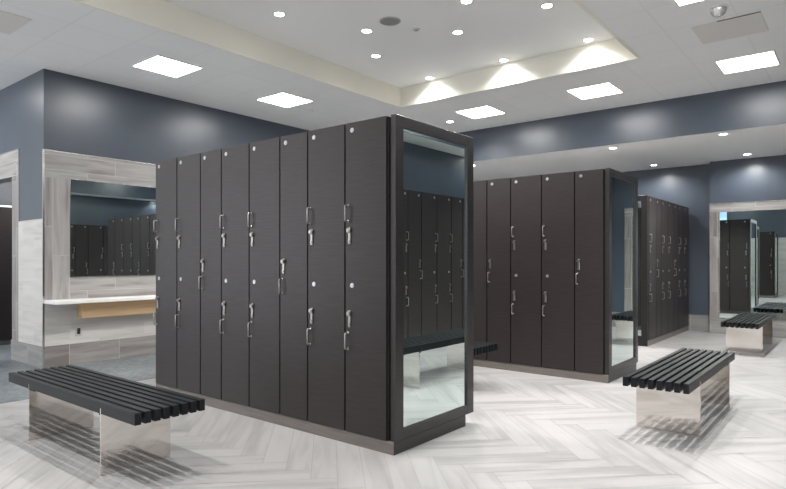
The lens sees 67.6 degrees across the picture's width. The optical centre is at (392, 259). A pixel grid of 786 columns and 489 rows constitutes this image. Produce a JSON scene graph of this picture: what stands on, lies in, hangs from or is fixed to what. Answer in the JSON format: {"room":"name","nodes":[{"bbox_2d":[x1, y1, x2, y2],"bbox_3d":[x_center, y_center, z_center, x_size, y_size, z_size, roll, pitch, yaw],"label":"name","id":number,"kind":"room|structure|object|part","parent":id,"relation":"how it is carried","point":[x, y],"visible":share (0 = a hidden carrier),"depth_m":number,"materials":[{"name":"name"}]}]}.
{"room":"changing room","nodes":[
{"label":"changing room","id":0,"kind":"room"},
{"bbox_2d":[0,181,11,205],"bbox_3d":[-4.440,-0.200,9.102,3.312,2.900,2.817,0,0,39],"label":"wall","id":1,"kind":"structure","parent":0,"point":[5,188],"depth_m":9.39,"materials":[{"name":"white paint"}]},
{"bbox_2d":[0,150,17,179],"bbox_3d":[-5.172,-1.205,7.683,1.450,0.320,0.012,0,0,39],"label":"tile","id":2,"kind":"structure","parent":1,"relation":"attached to","point":[8,161],"depth_m":7.42,"materials":[{"name":"grey tile"}]},
{"bbox_2d":[12,175,17,340],"bbox_3d":[-5.172,0.102,7.683,1.450,2.295,0.012,0,0,39],"label":"tile","id":3,"kind":"structure","parent":1,"relation":"attached to","point":[14,178],"depth_m":7.28,"materials":[{"name":"grey tile"}]},
{"bbox_2d":[11,340,41,367],"bbox_3d":[-4.410,1.125,7.068,0.988,0.250,0.016,0,0,39],"label":"baseboard","id":4,"kind":"structure","parent":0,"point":[26,353],"depth_m":7.05,"materials":[{"name":"tile"}]},
{"bbox_2d":[0,69,57,220],"bbox_3d":[-5.782,-0.630,8.278,4.612,3.760,0.150,0,0,39],"label":"wall","id":5,"kind":"structure","parent":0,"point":[28,106],"depth_m":7.02,"materials":[{"name":"blue paint"}]},
{"bbox_2d":[18,219,41,346],"bbox_3d":[-4.317,0.264,6.996,0.744,1.472,0.012,0,0,39],"label":"tile","id":6,"kind":"structure","parent":5,"relation":"attached to","point":[29,232],"depth_m":6.99,"materials":[{"name":"white tile"}]},
{"bbox_2d":[58,72,308,163],"bbox_3d":[-1.254,-0.630,10.326,0.120,3.760,8.717,0,0,39],"label":"wall","id":7,"kind":"structure","parent":0,"point":[96,118],"depth_m":7.68,"materials":[{"name":"blue paint"}]},
{"bbox_2d":[45,177,69,299],"bbox_3d":[-3.938,-0.229,6.883,0.012,1.463,0.287,0,0,39],"label":"tile","id":8,"kind":"structure","parent":7,"relation":"attached to","point":[57,190],"depth_m":6.88,"materials":[{"name":"grey tile"}]},
{"bbox_2d":[44,295,155,317],"bbox_3d":[-2.683,0.578,8.192,0.303,0.229,3.900,0,0,39],"label":"shelf","id":9,"kind":"object","parent":7,"relation":"attached to","point":[142,304],"visible":0.41,"depth_m":7.20,"materials":[{"name":"white stone"}]},
{"bbox_3d":[-2.683,0.483,8.192,0.303,0.040,3.900,0,0,39],"label":"shelf","id":10,"kind":"part","parent":9,"relation":"part of","materials":[{"name":"white stone"}]},
{"bbox_2d":[45,150,155,298],"bbox_3d":[-2.697,-0.384,8.426,0.012,1.773,4.247,0,0,39],"label":"tile","id":11,"kind":"structure","parent":7,"relation":"attached to","point":[61,165],"depth_m":7.32,"materials":[{"name":"grey tile"}]},
{"bbox_2d":[0,149,155,367],"bbox_3d":[-3.551,-0.060,9.102,2.199,2.621,4.264,0,0,39],"label":"strips","id":12,"kind":"object","parent":11,"relation":"attached to","point":[43,150],"visible":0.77,"depth_m":6.77,"materials":[{"name":"white"}]},
{"bbox_2d":[45,304,155,346],"bbox_3d":[-2.697,0.751,8.426,0.012,0.497,4.247,0,0,39],"label":"tile","id":13,"kind":"structure","parent":7,"relation":"attached to","point":[61,321],"depth_m":7.17,"materials":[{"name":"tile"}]},
{"bbox_2d":[75,326,81,335],"bbox_3d":[-3.781,0.855,7.060,0.011,0.116,0.074,0,0,39],"label":"wall outlet","id":14,"kind":"object","parent":13,"relation":"attached to","point":[78,329],"visible":1,"depth_m":7.05,"materials":[{"name":"grey plastic"}]},
{"bbox_2d":[45,335,155,367],"bbox_3d":[-2.696,1.125,8.425,0.016,0.250,4.247,0,0,39],"label":"baseboard","id":15,"kind":"structure","parent":7,"relation":"attached to","point":[77,353],"depth_m":7.24,"materials":[{"name":"tile"}]},
{"bbox_2d":[70,179,155,276],"bbox_3d":[-2.821,-0.383,8.261,0.017,1.173,3.278,0,0,39],"label":"wall mirror","id":16,"kind":"object","parent":7,"relation":"attached to","point":[112,234],"visible":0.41,"depth_m":7.36,"materials":[{"name":"clear glass"}]},
{"bbox_2d":[164,0,613,87],"bbox_3d":[-0.981,-2.515,4.503,3.508,0.060,7.790,0,0,39],"label":"ceiling","id":17,"kind":"structure","parent":0,"point":[328,30],"depth_m":6.36,"materials":[{"name":"white paint"}]},
{"bbox_2d":[272,11,285,16],"bbox_3d":[-1.149,-2.481,5.928,0.136,0.008,0.136,0,0,39],"label":"recessed light","id":18,"kind":"object","parent":17,"relation":"in","point":[276,13],"visible":1,"depth_m":5.92,"materials":[{"name":"white metal"}]},
{"bbox_2d":[360,28,372,32],"bbox_3d":[-0.286,-2.481,6.363,0.136,0.008,0.136,0,0,39],"label":"recessed light","id":19,"kind":"object","parent":17,"relation":"in","point":[365,30],"visible":1,"depth_m":6.35,"materials":[{"name":"white metal"}]},
{"bbox_2d":[371,54,380,57],"bbox_3d":[-0.207,-2.481,7.147,0.136,0.008,0.136,0,0,39],"label":"recessed light","id":20,"kind":"object","parent":17,"relation":"in","point":[372,55],"visible":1,"depth_m":7.13,"materials":[{"name":"white metal"}]},
{"bbox_2d":[379,17,400,25],"bbox_3d":[-0.031,-2.480,6.104,0.224,0.010,0.224,0,0,39],"label":"ceiling speaker","id":21,"kind":"object","parent":17,"relation":"attached to","point":[388,21],"visible":1,"depth_m":6.10,"materials":[{"name":"grey metal"}]},
{"bbox_2d":[381,18,398,24],"bbox_3d":[-0.031,-2.482,6.104,0.196,0.006,0.196,0,0,39],"label":"grille","id":22,"kind":"object","parent":21,"relation":"attached to","point":[385,21],"depth_m":6.10,"materials":[{"name":"grey metal"}]},
{"bbox_2d":[452,30,463,34],"bbox_3d":[0.706,-2.481,6.400,0.136,0.008,0.136,0,0,39],"label":"recessed light","id":23,"kind":"object","parent":17,"relation":"in","point":[456,32],"visible":1,"depth_m":6.40,"materials":[{"name":"white metal"}]},
{"bbox_2d":[459,0,473,3],"bbox_3d":[0.704,-2.481,5.631,0.136,0.008,0.136,0,0,39],"label":"recessed light","id":24,"kind":"object","parent":17,"relation":"in","point":[460,1],"visible":1,"depth_m":5.63,"materials":[{"name":"white metal"}]},
{"bbox_2d":[498,58,508,61],"bbox_3d":[1.380,-2.481,7.302,0.136,0.008,0.136,0,0,39],"label":"recessed light","id":25,"kind":"object","parent":17,"relation":"in","point":[503,59],"visible":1,"depth_m":7.30,"materials":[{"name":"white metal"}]},
{"bbox_2d":[540,3,553,8],"bbox_3d":[1.504,-2.481,5.732,0.136,0.008,0.136,0,0,39],"label":"recessed light","id":26,"kind":"object","parent":17,"relation":"in","point":[544,5],"visible":1,"depth_m":5.72,"materials":[{"name":"white metal"}]},
{"bbox_2d":[582,37,594,41],"bbox_3d":[2.208,-2.481,6.623,0.136,0.008,0.136,0,0,39],"label":"recessed light","id":27,"kind":"object","parent":17,"relation":"in","point":[590,39],"visible":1,"depth_m":6.61,"materials":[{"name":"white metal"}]},
{"bbox_2d":[0,330,785,488],"bbox_3d":[-0.519,1.278,6.351,15.231,0.063,14.934,0,0,39],"label":"floor","id":28,"kind":"structure","parent":0,"point":[523,430],"depth_m":3.91,"materials":[{"name":"tile"}]},
{"bbox_2d":[0,205,11,344],"bbox_3d":[-5.364,0.225,9.360,0.510,2.050,2.000,0,0,39],"label":"locker","id":29,"kind":"object","parent":28,"relation":"on","point":[5,210],"visible":0.02,"depth_m":8.60,"materials":[{"name":"black"}]},
{"bbox_2d":[9,365,204,475],"bbox_3d":[-1.968,1.038,3.896,1.840,0.424,0.436,0,0,39],"label":"slatted bench","id":30,"kind":"object","parent":28,"relation":"on","point":[134,416],"visible":1,"depth_m":3.66,"materials":[{"name":"metal"}]},
{"bbox_2d":[153,158,176,387],"bbox_3d":[-1.815,0.118,5.794,0.368,2.097,0.990,0,0,39],"label":"locker","id":31,"kind":"object","parent":28,"relation":"on","point":[166,170],"visible":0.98,"depth_m":5.44,"materials":[{"name":"black laminate"}]},
{"bbox_3d":[-2.096,0.645,5.444,0.356,1.038,0.022,0,0,39],"label":"door","id":32,"kind":"part","parent":31,"relation":"part of","materials":[{"name":"laminate"}]},
{"bbox_3d":[-2.096,-0.402,5.444,0.356,1.055,0.022,0,0,39],"label":"door","id":33,"kind":"part","parent":31,"relation":"part of","materials":[{"name":"laminate"}]},
{"bbox_2d":[175,153,200,393],"bbox_3d":[-1.526,0.118,5.562,0.368,2.097,0.990,0,0,39],"label":"locker","id":34,"kind":"object","parent":28,"relation":"on","point":[188,218],"visible":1,"depth_m":5.21,"materials":[{"name":"black"}]},
{"bbox_3d":[-1.807,0.645,5.212,0.356,1.038,0.022,0,0,39],"label":"door","id":35,"kind":"part","parent":34,"relation":"part of","materials":[{"name":"laminate"}]},
{"bbox_3d":[-1.807,-0.402,5.212,0.356,1.055,0.022,0,0,39],"label":"door","id":36,"kind":"part","parent":34,"relation":"part of","materials":[{"name":"laminate"}]},
{"bbox_2d":[198,149,221,398],"bbox_3d":[-1.263,0.118,5.350,0.303,2.097,0.990,0,0,39],"label":"locker","id":37,"kind":"object","parent":28,"relation":"on","point":[211,161],"visible":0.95,"depth_m":4.99,"materials":[{"name":"black"}]},
{"bbox_3d":[-1.659,0.198,5.056,0.018,0.126,0.035,0,0,39],"label":"handle","id":38,"kind":"part","parent":37,"relation":"part of","materials":[{"name":"silver metal"}]},
{"bbox_2d":[220,143,249,405],"bbox_3d":[-1.000,0.118,5.138,0.368,2.097,0.990,0,0,39],"label":"locker","id":39,"kind":"object","parent":28,"relation":"on","point":[235,235],"visible":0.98,"depth_m":4.78,"materials":[{"name":"black laminate"}]},
{"bbox_3d":[-1.281,0.645,4.788,0.356,1.038,0.022,0,0,39],"label":"door","id":40,"kind":"part","parent":39,"relation":"part of","materials":[{"name":"laminate"}]},
{"bbox_3d":[-1.281,-0.402,4.788,0.356,1.055,0.022,0,0,39],"label":"door","id":41,"kind":"part","parent":39,"relation":"part of","materials":[{"name":"laminate"}]},
{"bbox_2d":[248,137,279,413],"bbox_3d":[-0.711,0.118,4.906,0.368,2.097,0.990,0,0,39],"label":"locker","id":42,"kind":"object","parent":28,"relation":"on","point":[264,212],"visible":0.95,"depth_m":4.54,"materials":[{"name":"black"}]},
{"bbox_3d":[-0.992,0.645,4.556,0.356,1.038,0.022,0,0,39],"label":"door","id":43,"kind":"part","parent":42,"relation":"part of","materials":[{"name":"laminate"}]},
{"bbox_3d":[-0.992,-0.402,4.556,0.356,1.055,0.022,0,0,39],"label":"door","id":44,"kind":"part","parent":42,"relation":"part of","materials":[{"name":"laminate"}]},
{"bbox_2d":[278,132,307,420],"bbox_3d":[-0.448,0.118,4.694,0.303,2.097,0.990,0,0,39],"label":"locker","id":45,"kind":"object","parent":28,"relation":"on","point":[293,281],"visible":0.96,"depth_m":4.33,"materials":[{"name":"black"}]},
{"bbox_3d":[-0.844,0.198,4.400,0.018,0.126,0.035,0,0,39],"label":"handle","id":46,"kind":"part","parent":45,"relation":"part of","materials":[{"name":"silver metal"}]},
{"bbox_2d":[156,383,465,455],"bbox_3d":[-0.848,1.209,4.989,2.885,0.082,0.866,0,0,39],"label":"plinth","id":47,"kind":"object","parent":28,"relation":"on","point":[389,447],"visible":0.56,"depth_m":4.20,"materials":[{"name":"laminate"}]},
{"bbox_2d":[306,124,345,429],"bbox_3d":[-0.184,0.118,4.483,0.368,2.097,0.990,0,0,39],"label":"locker","id":48,"kind":"object","parent":28,"relation":"on","point":[326,330],"visible":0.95,"depth_m":4.12,"materials":[{"name":"black"}]},
{"bbox_3d":[-0.606,0.550,4.209,0.018,0.126,0.035,0,0,39],"label":"handle","id":49,"kind":"part","parent":48,"relation":"part of","materials":[{"name":"silver metal"}]},
{"bbox_3d":[-0.606,-0.317,4.209,0.018,0.126,0.035,0,0,39],"label":"handle","id":50,"kind":"part","parent":48,"relation":"part of","materials":[{"name":"silver metal"}]},
{"bbox_3d":[-0.466,0.645,4.133,0.356,1.038,0.022,0,0,39],"label":"door","id":51,"kind":"part","parent":48,"relation":"part of","materials":[{"name":"laminate"}]},
{"bbox_3d":[-0.466,-0.402,4.133,0.356,1.055,0.022,0,0,39],"label":"door","id":52,"kind":"part","parent":48,"relation":"part of","materials":[{"name":"laminate"}]},
{"bbox_2d":[344,116,390,440],"bbox_3d":[0.104,0.118,4.251,0.368,2.097,0.990,0,0,39],"label":"locker","id":53,"kind":"object","parent":28,"relation":"on","point":[367,208],"visible":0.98,"depth_m":3.88,"materials":[{"name":"black"}]},
{"bbox_3d":[-0.317,0.550,3.977,0.018,0.126,0.035,0,0,39],"label":"handle","id":54,"kind":"part","parent":53,"relation":"part of","materials":[{"name":"silver metal"}]},
{"bbox_3d":[-0.317,-0.317,3.977,0.018,0.126,0.035,0,0,39],"label":"handle","id":55,"kind":"part","parent":53,"relation":"part of","materials":[{"name":"silver metal"}]},
{"bbox_3d":[-0.177,0.645,3.901,0.356,1.038,0.022,0,0,39],"label":"door","id":56,"kind":"part","parent":53,"relation":"part of","materials":[{"name":"laminate"}]},
{"bbox_3d":[-0.177,-0.402,3.901,0.356,1.055,0.022,0,0,39],"label":"door","id":57,"kind":"part","parent":53,"relation":"part of","materials":[{"name":"laminate"}]},
{"bbox_2d":[391,114,472,441],"bbox_3d":[0.301,0.115,4.147,0.042,2.104,0.962,0,0,39],"label":"end panel","id":58,"kind":"object","parent":28,"relation":"on","point":[432,166],"visible":1,"depth_m":4.09,"materials":[{"name":"laminate"}]},
{"bbox_2d":[473,180,486,359],"bbox_3d":[1.241,0.118,7.297,0.368,2.097,1.015,0,0,39],"label":"locker","id":59,"kind":"object","parent":28,"relation":"on","point":[479,187],"visible":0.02,"depth_m":6.87,"materials":[{"name":"black laminate"}]},
{"bbox_3d":[0.952,0.645,6.937,0.356,1.038,0.022,0,0,39],"label":"door","id":60,"kind":"part","parent":59,"relation":"part of","materials":[{"name":"laminate"}]},
{"bbox_3d":[0.952,-0.402,6.937,0.356,1.055,0.022,0,0,39],"label":"door","id":61,"kind":"part","parent":59,"relation":"part of","materials":[{"name":"laminate"}]},
{"bbox_2d":[473,341,497,354],"bbox_3d":[0.185,1.038,6.222,1.840,0.424,0.436,0,0,39],"label":"slatted bench","id":62,"kind":"object","parent":28,"relation":"on","point":[478,347],"visible":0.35,"depth_m":5.67,"materials":[{"name":"metal"}]},
{"bbox_2d":[487,178,510,362],"bbox_3d":[1.504,0.118,7.085,0.303,2.097,1.015,0,0,39],"label":"locker","id":63,"kind":"object","parent":28,"relation":"on","point":[498,190],"visible":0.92,"depth_m":6.71,"materials":[{"name":"black"}]},
{"bbox_2d":[511,175,541,366],"bbox_3d":[1.608,0.118,6.675,0.368,2.097,0.505,0,0,39],"label":"locker","id":64,"kind":"object","parent":28,"relation":"on","point":[526,191],"visible":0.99,"depth_m":6.49,"materials":[{"name":"black"}]},
{"bbox_3d":[1.478,0.645,6.514,0.356,1.038,0.022,0,0,39],"label":"door","id":65,"kind":"part","parent":64,"relation":"part of","materials":[{"name":"laminate"}]},
{"bbox_3d":[1.478,-0.402,6.514,0.356,1.055,0.022,0,0,39],"label":"door","id":66,"kind":"part","parent":64,"relation":"part of","materials":[{"name":"laminate"}]},
{"bbox_2d":[473,359,635,382],"bbox_3d":[1.377,1.209,7.187,2.812,0.082,0.932,0,0,39],"label":"plinth","id":67,"kind":"object","parent":28,"relation":"on","point":[602,378],"visible":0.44,"depth_m":6.36,"materials":[{"name":"laminate"}]},
{"bbox_2d":[542,172,574,370],"bbox_3d":[1.897,0.118,6.443,0.368,2.097,0.505,0,0,39],"label":"locker","id":68,"kind":"object","parent":28,"relation":"on","point":[558,189],"visible":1,"depth_m":6.27,"materials":[{"name":"black laminate"}]},
{"bbox_3d":[1.767,0.645,6.282,0.356,1.038,0.022,0,0,39],"label":"door","id":69,"kind":"part","parent":68,"relation":"part of","materials":[{"name":"laminate"}]},
{"bbox_3d":[1.767,-0.402,6.282,0.356,1.055,0.022,0,0,39],"label":"door","id":70,"kind":"part","parent":68,"relation":"part of","materials":[{"name":"laminate"}]},
{"bbox_2d":[575,169,604,373],"bbox_3d":[2.160,0.118,6.231,0.303,2.097,0.505,0,0,39],"label":"locker","id":71,"kind":"object","parent":28,"relation":"on","point":[589,184],"visible":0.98,"depth_m":6.06,"materials":[{"name":"black"}]},
{"bbox_2d":[605,168,637,374],"bbox_3d":[2.480,0.115,6.344,0.042,2.104,0.972,0,0,39],"label":"end panel","id":72,"kind":"object","parent":28,"relation":"on","point":[621,189],"visible":1,"depth_m":6.30,"materials":[{"name":"laminate"}]},
{"bbox_2d":[612,176,633,366],"bbox_3d":[2.481,0.119,6.340,0.008,1.974,0.805,0,0,39],"label":"mirror","id":73,"kind":"object","parent":72,"relation":"attached to","point":[622,186],"depth_m":6.32,"materials":[{"name":"clear glass"}]},
{"bbox_2d":[638,195,647,340],"bbox_3d":[3.314,0.115,8.789,0.962,2.104,0.042,0,0,39],"label":"end panel","id":74,"kind":"object","parent":28,"relation":"on","point":[643,199],"visible":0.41,"depth_m":8.51,"materials":[{"name":"laminate"}]},
{"bbox_2d":[638,201,640,335],"bbox_3d":[3.310,0.119,8.788,0.795,1.974,0.008,0,0,39],"label":"mirror","id":75,"kind":"object","parent":74,"relation":"attached to","point":[639,202],"depth_m":8.56,"materials":[{"name":"clear glass"}]},
{"bbox_2d":[648,196,655,339],"bbox_3d":[3.473,0.118,8.949,0.990,2.097,0.368,0,0,39],"label":"locker","id":76,"kind":"object","parent":28,"relation":"on","point":[651,200],"visible":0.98,"depth_m":8.61,"materials":[{"name":"black"}]},
{"bbox_3d":[3.823,0.645,8.667,0.022,1.038,0.356,0,0,39],"label":"door","id":77,"kind":"part","parent":76,"relation":"part of","materials":[{"name":"laminate"}]},
{"bbox_3d":[3.823,-0.402,8.667,0.022,1.055,0.356,0,0,39],"label":"door","id":78,"kind":"part","parent":76,"relation":"part of","materials":[{"name":"laminate"}]},
{"bbox_2d":[656,198,661,336],"bbox_3d":[3.685,0.118,9.212,0.990,2.097,0.303,0,0,39],"label":"locker","id":79,"kind":"object","parent":28,"relation":"on","point":[658,201],"visible":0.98,"depth_m":8.90,"materials":[{"name":"black wood"}]},
{"bbox_2d":[638,326,687,346],"bbox_3d":[4.097,1.209,9.754,0.944,0.082,2.518,0,0,39],"label":"plinth","id":80,"kind":"object","parent":28,"relation":"on","point":[676,332],"visible":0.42,"depth_m":9.06,"materials":[{"name":"laminate"}]},
{"bbox_2d":[662,200,667,334],"bbox_3d":[3.896,0.118,9.475,0.990,2.097,0.368,0,0,39],"label":"locker","id":81,"kind":"object","parent":28,"relation":"on","point":[664,203],"visible":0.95,"depth_m":9.17,"materials":[{"name":"black wood"}]},
{"bbox_3d":[4.247,0.645,9.194,0.022,1.038,0.356,0,0,39],"label":"door","id":82,"kind":"part","parent":81,"relation":"part of","materials":[{"name":"laminate"}]},
{"bbox_3d":[4.247,-0.402,9.194,0.022,1.055,0.356,0,0,39],"label":"door","id":83,"kind":"part","parent":81,"relation":"part of","materials":[{"name":"laminate"}]},
{"bbox_2d":[668,202,673,332],"bbox_3d":[4.128,0.118,9.764,0.990,2.097,0.368,0,0,39],"label":"locker","id":84,"kind":"object","parent":28,"relation":"on","point":[670,205],"visible":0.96,"depth_m":9.45,"materials":[{"name":"black wood"}]},
{"bbox_3d":[4.479,0.645,9.482,0.022,1.038,0.356,0,0,39],"label":"door","id":85,"kind":"part","parent":84,"relation":"part of","materials":[{"name":"laminate"}]},
{"bbox_3d":[4.479,-0.402,9.482,0.022,1.055,0.356,0,0,39],"label":"door","id":86,"kind":"part","parent":84,"relation":"part of","materials":[{"name":"laminate"}]},
{"bbox_2d":[674,204,677,330],"bbox_3d":[4.340,0.118,10.027,0.990,2.097,0.303,0,0,39],"label":"locker","id":87,"kind":"object","parent":28,"relation":"on","point":[675,205],"visible":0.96,"depth_m":9.70,"materials":[{"name":"black wood"}]},
{"bbox_2d":[623,348,734,436],"bbox_3d":[2.347,1.038,4.715,0.436,0.424,1.760,0,0,39],"label":"slatted bench","id":88,"kind":"object","parent":28,"relation":"on","point":[671,389],"visible":1,"depth_m":4.34,"materials":[{"name":"metal"}]},
{"bbox_2d":[678,205,683,328],"bbox_3d":[4.552,0.118,10.290,0.990,2.097,0.368,0,0,39],"label":"locker","id":89,"kind":"object","parent":28,"relation":"on","point":[680,208],"visible":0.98,"depth_m":9.96,"materials":[{"name":"black wood"}]},
{"bbox_3d":[4.902,0.645,10.009,0.022,1.038,0.356,0,0,39],"label":"door","id":90,"kind":"part","parent":89,"relation":"part of","materials":[{"name":"laminate"}]},
{"bbox_3d":[4.902,-0.402,10.009,0.022,1.055,0.356,0,0,39],"label":"door","id":91,"kind":"part","parent":89,"relation":"part of","materials":[{"name":"laminate"}]},
{"bbox_2d":[684,206,688,326],"bbox_3d":[4.784,0.118,10.579,0.990,2.097,0.368,0,0,39],"label":"locker","id":92,"kind":"object","parent":28,"relation":"on","point":[686,209],"visible":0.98,"depth_m":10.30,"materials":[{"name":"black wood"}]},
{"bbox_3d":[5.134,0.645,10.298,0.022,1.038,0.356,0,0,39],"label":"door","id":93,"kind":"part","parent":92,"relation":"part of","materials":[{"name":"laminate"}]},
{"bbox_3d":[5.134,-0.402,10.298,0.022,1.055,0.356,0,0,39],"label":"door","id":94,"kind":"part","parent":92,"relation":"part of","materials":[{"name":"laminate"}]},
{"bbox_2d":[721,312,774,352],"bbox_3d":[5.115,1.038,8.411,0.436,0.424,1.840,0,0,39],"label":"slatted bench","id":95,"kind":"object","parent":28,"relation":"on","point":[745,332],"visible":1,"depth_m":8.02,"materials":[{"name":"metal"}]},
{"bbox_2d":[0,0,785,132],"bbox_3d":[-1.752,-2.346,5.321,14.600,0.278,11.297,0,0,39],"label":"ceiling","id":96,"kind":"structure","parent":0,"point":[69,37],"depth_m":6.82,"materials":[{"name":"white paint"}]},
{"bbox_2d":[0,10,31,34],"bbox_3d":[-3.710,-2.207,5.344,0.570,0.006,0.570,0,0,39],"label":"ceiling access panel","id":97,"kind":"object","parent":96,"relation":"attached to","point":[9,22],"visible":1,"depth_m":5.42,"materials":[{"name":"white"}]},
{"bbox_2d":[131,55,203,77],"bbox_3d":[-2.578,-2.206,6.712,0.570,0.008,0.570,0,0,39],"label":"recessed light","id":98,"kind":"object","parent":96,"relation":"in","point":[159,64],"visible":1,"depth_m":6.69,"materials":[{"name":"white plastic"}]},
{"bbox_2d":[255,92,313,107],"bbox_3d":[-1.492,-2.206,8.110,0.570,0.008,0.570,0,0,39],"label":"recessed light","id":99,"kind":"object","parent":96,"relation":"in","point":[282,99],"visible":1,"depth_m":8.12,"materials":[{"name":"white plastic"}]},
{"bbox_2d":[454,105,505,118],"bbox_3d":[1.309,-2.206,8.777,0.570,0.008,0.570,0,0,39],"label":"recessed light","id":100,"kind":"object","parent":96,"relation":"in","point":[483,111],"visible":1,"depth_m":8.77,"materials":[{"name":"white plastic"}]},
{"bbox_2d":[565,82,623,99],"bbox_3d":[2.640,-2.206,7.680,0.570,0.008,0.570,0,0,39],"label":"recessed light","id":101,"kind":"object","parent":96,"relation":"in","point":[603,89],"visible":1,"depth_m":7.68,"materials":[{"name":"white plastic"}]},
{"bbox_2d":[673,0,703,6],"bbox_3d":[2.525,-2.206,4.713,0.570,0.008,0.570,0,0,39],"label":"recessed light","id":102,"kind":"object","parent":96,"relation":"in","point":[678,3],"visible":1,"depth_m":5.02,"materials":[{"name":"white plastic"}]},
{"bbox_2d":[676,0,699,4],"bbox_3d":[2.525,-2.207,4.713,0.534,0.004,0.534,0,0,39],"label":"diffuser","id":103,"kind":"object","parent":102,"relation":"attached to","point":[678,2],"depth_m":5.01,"materials":[{"name":"white plastic"}]},
{"bbox_2d":[709,4,728,16],"bbox_3d":[2.855,-2.198,5.147,0.156,0.132,0.156,0,0,39],"label":"dome","id":104,"kind":"object","parent":96,"relation":"attached to","point":[719,10],"visible":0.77,"depth_m":5.11,"materials":[{"name":"white metal"}]},
{"bbox_2d":[691,11,768,43],"bbox_3d":[3.215,-2.204,5.602,0.570,0.011,0.570,0,0,39],"label":"ceiling access panel","id":105,"kind":"object","parent":96,"relation":"attached to","point":[750,23],"visible":1,"depth_m":5.59,"materials":[{"name":"white"}]},
{"bbox_2d":[714,50,780,73],"bbox_3d":[3.970,-2.206,6.573,0.570,0.008,0.570,0,0,39],"label":"recessed light","id":106,"kind":"object","parent":96,"relation":"in","point":[768,58],"visible":1,"depth_m":6.55,"materials":[{"name":"white plastic"}]},
{"bbox_2d":[459,80,785,161],"bbox_3d":[1.158,-1.946,7.325,7.400,0.529,4.469,0,0,39],"label":"wall","id":107,"kind":"structure","parent":0,"point":[760,105],"depth_m":8.29,"materials":[{"name":"blue paint"}]},
{"bbox_2d":[473,124,785,180],"bbox_3d":[2.190,-1.707,8.312,7.773,0.050,7.300,0,0,39],"label":"ceiling","id":108,"kind":"structure","parent":0,"point":[764,141],"depth_m":9.36,"materials":[{"name":"white paint"}]},
{"bbox_2d":[622,164,709,315],"bbox_3d":[4.562,-0.630,11.165,7.893,3.760,0.120,0,0,39],"label":"wall","id":109,"kind":"structure","parent":0,"point":[687,186],"depth_m":10.44,"materials":[{"name":"blue paint"}]},
{"bbox_2d":[688,315,785,337],"bbox_3d":[4.393,1.113,11.051,7.773,0.275,0.269,0,0,39],"label":"baseboard","id":110,"kind":"structure","parent":109,"relation":"attached to","point":[696,322],"depth_m":10.02,"materials":[{"name":"tile"}]},
{"bbox_2d":[710,155,785,203],"bbox_3d":[6.470,-0.216,9.389,2.453,2.932,0.257,0,0,39],"label":"wall","id":111,"kind":"structure","parent":0,"point":[758,178],"depth_m":9.70,"materials":[{"name":"blue paint"}]},
{"bbox_2d":[710,212,718,317],"bbox_3d":[6.008,0.085,9.585,1.488,1.790,0.018,0,0,39],"label":"tile","id":112,"kind":"structure","parent":111,"relation":"attached to","point":[714,217],"depth_m":10.00,"materials":[{"name":"grey tile"}]},
{"bbox_2d":[709,200,784,332],"bbox_3d":[6.004,0.145,9.585,1.494,2.210,0.022,0,0,39],"label":"strip","id":113,"kind":"object","parent":111,"relation":"attached to","point":[773,200],"visible":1,"depth_m":10.04,"materials":[{"name":"white"}]},
{"bbox_2d":[710,200,785,212],"bbox_3d":[6.008,-0.881,9.585,1.488,0.143,0.018,0,0,39],"label":"tile","id":114,"kind":"structure","parent":111,"relation":"attached to","point":[766,205],"depth_m":9.69,"materials":[{"name":"grey tile"}]},
{"bbox_2d":[719,209,785,321],"bbox_3d":[6.006,0.083,9.582,1.208,1.803,0.016,0,0,39],"label":"wall mirror","id":115,"kind":"object","parent":111,"relation":"attached to","point":[752,243],"visible":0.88,"depth_m":9.64,"materials":[{"name":"clear glass"}]}
]}

